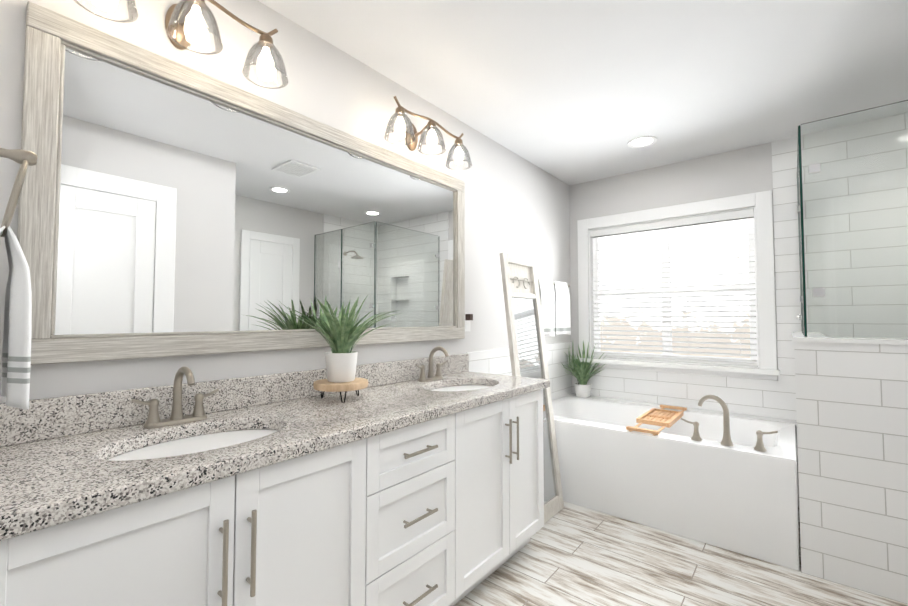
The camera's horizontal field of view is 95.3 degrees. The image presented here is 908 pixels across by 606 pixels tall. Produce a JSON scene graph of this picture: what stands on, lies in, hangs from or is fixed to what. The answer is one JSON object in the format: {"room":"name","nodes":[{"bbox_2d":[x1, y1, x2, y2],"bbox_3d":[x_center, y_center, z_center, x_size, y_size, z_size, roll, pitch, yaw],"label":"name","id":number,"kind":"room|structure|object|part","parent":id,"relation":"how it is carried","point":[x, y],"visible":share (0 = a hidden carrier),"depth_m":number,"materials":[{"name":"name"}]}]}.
{"room":"bathroom","nodes":[
{"label":"bathroom","id":0,"kind":"room"},
{"bbox_2d":[0,0,571,402],"bbox_3d":[-0.417,0.063,2.117,0.160,2.460,4.860,-2,-3,39],"label":"wall","id":1,"kind":"structure","parent":0,"point":[516,205],"depth_m":1.88,"materials":[{"name":"grey paint"}]},
{"bbox_2d":[73,0,287,88],"bbox_3d":[-0.847,-0.915,1.335,0.229,0.203,0.603,-2,-3,39],"label":"sconce","id":2,"kind":"object","parent":1,"relation":"attached to","point":[186,21],"visible":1,"depth_m":1.37,"materials":[{"name":"brown metal"}]},
{"bbox_3d":[-0.867,-0.941,1.353,0.177,0.151,0.533,-2,-3,39],"label":"arm","id":3,"kind":"part","parent":2,"relation":"part of"},
{"bbox_2d":[0,353,467,444],"bbox_3d":[-0.570,0.341,1.790,0.021,0.109,2.064,-2,-3,39],"label":"backsplash","id":4,"kind":"structure","parent":1,"relation":"attached to","point":[64,416],"depth_m":1.34,"materials":[{"name":"grey stone"}]},
{"bbox_2d":[17,1,464,364],"bbox_3d":[-0.548,-0.295,1.834,0.030,0.975,1.905,-2,-3,39],"label":"mirror","id":5,"kind":"object","parent":1,"relation":"attached to","point":[167,207],"visible":0.85,"depth_m":1.43,"materials":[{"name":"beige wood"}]},
{"bbox_2d":[384,96,471,169],"bbox_3d":[-0.146,-0.883,2.189,0.229,0.203,0.603,-2,-3,39],"label":"sconce","id":6,"kind":"object","parent":1,"relation":"attached to","point":[412,134],"visible":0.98,"depth_m":2.13,"materials":[{"name":"brown metal"}]},
{"bbox_3d":[-0.166,-0.908,2.207,0.177,0.151,0.533,-2,-3,39],"label":"arm","id":7,"kind":"part","parent":6,"relation":"part of"},
{"bbox_2d":[464,313,472,331],"bbox_3d":[0.093,0.121,2.596,0.040,0.116,0.072,-2,-3,39],"label":"electrical outlet plate","id":8,"kind":"object","parent":1,"relation":"attached to","point":[468,317],"visible":0.88,"depth_m":2.59,"materials":[{"name":"white plastic"}]},
{"bbox_2d":[538,278,570,336],"bbox_3d":[0.810,0.047,3.427,0.097,0.466,0.664,-2,-3,39],"label":"towel rail","id":9,"kind":"object","parent":1,"relation":"attached to","point":[555,301],"visible":0.88,"depth_m":3.43,"materials":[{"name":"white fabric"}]},
{"bbox_2d":[538,278,554,336],"bbox_3d":[0.734,0.043,3.316,0.073,0.466,0.253,-2,-3,39],"label":"towel","id":10,"kind":"object","parent":9,"relation":"hanging from","point":[546,288],"depth_m":3.29,"materials":[{"name":"white fabric"}]},
{"bbox_2d":[553,281,570,335],"bbox_3d":[0.911,0.046,3.532,0.073,0.456,0.252,-2,-3,39],"label":"towel","id":11,"kind":"object","parent":9,"relation":"hanging from","point":[562,322],"depth_m":3.49,"materials":[{"name":"white fabric"}]},
{"bbox_2d":[258,0,907,185],"bbox_3d":[0.744,-1.248,1.311,3.340,0.100,5.010,-2,-3,39],"label":"ceiling","id":12,"kind":"structure","parent":0,"point":[570,92],"depth_m":2.05,"materials":[{"name":"white paint"}]},
{"bbox_2d":[628,136,656,147],"bbox_3d":[1.327,-1.134,2.918,0.190,0.006,0.190,-2,-3,39],"label":"recessed light","id":13,"kind":"object","parent":12,"relation":"in","point":[641,141],"visible":1,"depth_m":2.91,"materials":[{"name":"white paint"}]},
{"bbox_2d":[454,501,907,605],"bbox_3d":[0.744,1.310,1.215,3.340,0.100,5.010,-2,-3,39],"label":"floor","id":14,"kind":"structure","parent":0,"point":[569,554],"depth_m":1.96,"materials":[{"name":"white wood"}]},
{"bbox_2d":[0,385,549,605],"bbox_3d":[-0.358,0.850,1.586,0.582,0.842,2.040,-2,-3,39],"label":"bathroom vanity","id":15,"kind":"object","parent":14,"relation":"on","point":[395,483],"depth_m":1.19,"materials":[{"name":"white paint"}]},
{"bbox_2d":[0,369,549,532],"bbox_3d":[-0.357,0.410,1.612,0.572,0.040,2.064,-2,-3,39],"label":"countertop","id":16,"kind":"structure","parent":15,"relation":"on","point":[55,477],"depth_m":1.09,"materials":[{"name":"grey stone"}]},
{"bbox_2d":[131,366,218,428],"bbox_3d":[-0.835,0.285,1.274,0.153,0.180,0.238,-2,-3,39],"label":"sink faucet","id":17,"kind":"object","parent":16,"relation":"on","point":[153,420],"visible":1,"depth_m":1.29,"materials":[{"name":"silver metal"}]},
{"bbox_2d":[92,421,287,468],"bbox_3d":[-0.708,0.480,1.163,0.370,0.158,0.520,-2,-3,39],"label":"sink","id":18,"kind":"object","parent":16,"relation":"in","point":[116,456],"depth_m":1.21,"materials":[{"name":"white ceramic"}]},
{"bbox_2d":[278,295,401,402],"bbox_3d":[-0.372,0.173,1.662,0.405,0.428,0.519,-2,-3,39],"label":"potted plant","id":19,"kind":"object","parent":16,"relation":"on","point":[342,333],"visible":1,"depth_m":1.63,"materials":[{"name":"green plant"}]},
{"bbox_3d":[-0.456,0.257,1.676,0.128,0.115,0.128,-2,-3,39],"label":"pot","id":20,"kind":"part","parent":19,"relation":"part of","materials":[{"name":"white ceramic"}]},
{"bbox_2d":[416,346,448,381],"bbox_3d":[-0.086,0.320,2.186,0.153,0.180,0.238,-2,-3,39],"label":"sink faucet","id":21,"kind":"object","parent":16,"relation":"on","point":[430,377],"visible":1,"depth_m":2.20,"materials":[{"name":"silver metal"}]},
{"bbox_2d":[428,381,487,392],"bbox_3d":[0.040,0.514,2.075,0.370,0.158,0.520,-2,-3,39],"label":"sink","id":22,"kind":"object","parent":16,"relation":"in","point":[457,386],"depth_m":2.21,"materials":[{"name":"white ceramic"}]},
{"bbox_2d":[499,252,563,523],"bbox_3d":[0.420,0.504,2.640,0.395,1.612,0.415,-2,-3,39],"label":"leaning mirror","id":23,"kind":"object","parent":14,"relation":"on","point":[526,340],"visible":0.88,"depth_m":2.62,"materials":[{"name":"grey metal"}]},
{"bbox_3d":[0.496,0.593,2.574,0.152,1.254,0.305,-2,-3,39],"label":"glass","id":24,"kind":"part","parent":23,"relation":"part of","materials":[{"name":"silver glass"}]},
{"bbox_2d":[552,396,799,570],"bbox_3d":[1.333,1.056,2.838,1.582,0.524,0.900,-2,-3,39],"label":"bathtub","id":25,"kind":"object","parent":14,"relation":"on","point":[740,496],"visible":0.83,"depth_m":2.36,"materials":[{"name":"white ceramic"}]},
{"bbox_2d":[562,341,603,397],"bbox_3d":[1.096,0.567,3.518,0.340,0.497,0.387,-2,-3,39],"label":"potted plant","id":26,"kind":"object","parent":25,"relation":"on","point":[582,370],"visible":0.88,"depth_m":3.60,"materials":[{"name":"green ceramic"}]},
{"bbox_3d":[1.135,0.766,3.638,0.140,0.110,0.140,-2,-3,39],"label":"pot","id":27,"kind":"part","parent":26,"relation":"part of","materials":[{"name":"white ceramic"}]},
{"bbox_2d":[626,405,686,435],"bbox_3d":[1.389,0.776,2.795,0.200,0.030,0.850,-2,-3,39],"label":"caddy","id":28,"kind":"object","parent":25,"relation":"on","point":[663,417],"visible":0.98,"depth_m":2.75,"materials":[{"name":"brown wood"}]},
{"bbox_2d":[681,395,777,451],"bbox_3d":[1.500,0.643,2.272,0.444,0.257,0.103,-2,-3,39],"label":"tub faucet","id":29,"kind":"object","parent":25,"relation":"on","point":[727,441],"visible":1,"depth_m":2.25,"materials":[{"name":"silver metal"}]},
{"bbox_2d":[567,393,798,505],"bbox_3d":[1.658,1.071,3.234,1.582,0.528,0.119,-2,-3,39],"label":"wall","id":30,"kind":"structure","parent":0,"point":[705,411],"depth_m":3.05,"materials":[{"name":"white tile"}]},
{"bbox_2d":[569,112,907,491],"bbox_3d":[2.187,0.097,3.020,3.040,2.460,0.160,-2,-3,39],"label":"wall","id":31,"kind":"structure","parent":0,"point":[772,166],"depth_m":2.82,"materials":[{"name":"white tile"}]},
{"bbox_2d":[576,190,779,380],"bbox_3d":[1.710,-0.111,3.361,1.450,1.330,0.170,-2,-3,39],"label":"window","id":32,"kind":"structure","parent":31,"relation":"in","point":[678,284],"depth_m":3.23,"materials":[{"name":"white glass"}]},
{"bbox_2d":[590,209,757,365],"bbox_3d":[1.718,-0.101,3.371,1.202,1.133,0.064,-2,-3,39],"label":"window blinds","id":33,"kind":"object","parent":32,"relation":"attached to","point":[707,219],"visible":0.98,"depth_m":3.30,"materials":[{"name":"white plastic"}]},
{"bbox_2d":[596,245,596,311],"bbox_3d":[1.273,-0.253,3.698,0.008,0.670,0.008,-2,-3,39],"label":"blind wand","id":34,"kind":"object","parent":33,"relation":"hanging from","point":[596,278],"visible":1,"depth_m":3.69,"materials":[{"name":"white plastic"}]},
{"bbox_3d":[1.752,-0.099,3.413,1.206,1.136,0.035,-2,-3,39],"label":"window sash","id":35,"kind":"part","parent":32,"relation":"part of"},
{"bbox_2d":[792,332,907,603],"bbox_3d":[2.214,0.735,2.200,0.616,1.122,1.031,-2,-3,39],"label":"wall","id":36,"kind":"structure","parent":0,"point":[852,415],"depth_m":1.87,"materials":[{"name":"tile"}]},
{"bbox_2d":[796,100,907,338],"bbox_3d":[2.423,0.188,2.050,1.116,2.165,1.023,-2,-3,39],"label":"glass","id":37,"kind":"object","parent":36,"relation":"on","point":[815,169],"visible":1,"depth_m":2.00,"materials":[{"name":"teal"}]},
{"bbox_3d":[-0.806,-0.018,-0.026,1.980,2.460,1.050,-2,-3,39],"label":"wall","id":38,"kind":"structure","parent":0,"visible":0},
{"bbox_2d":[0,148,38,409],"bbox_3d":[-0.993,-0.069,0.891,0.263,0.571,0.126,-2,-3,39],"label":"towel ring","id":39,"kind":"object","parent":38,"relation":"attached to","point":[16,366],"visible":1,"depth_m":0.86,"materials":[{"name":"white fabric"}]},
{"bbox_2d":[0,226,31,409],"bbox_3d":[-0.985,0.024,0.897,0.263,0.386,0.081,-2,-3,39],"label":"towel","id":40,"kind":"object","parent":39,"relation":"hanging from","point":[16,359],"depth_m":0.85,"materials":[{"name":"white fabric"}]},
{"label":"outside","id":41,"kind":"structure","parent":0,"visible":0},
{"bbox_2d":[599,219,750,358],"bbox_3d":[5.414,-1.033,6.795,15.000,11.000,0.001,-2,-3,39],"label":"window glass","id":42,"kind":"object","parent":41,"point":[723,229],"depth_m":7.71,"materials":[{"name":"glass"}]}
]}

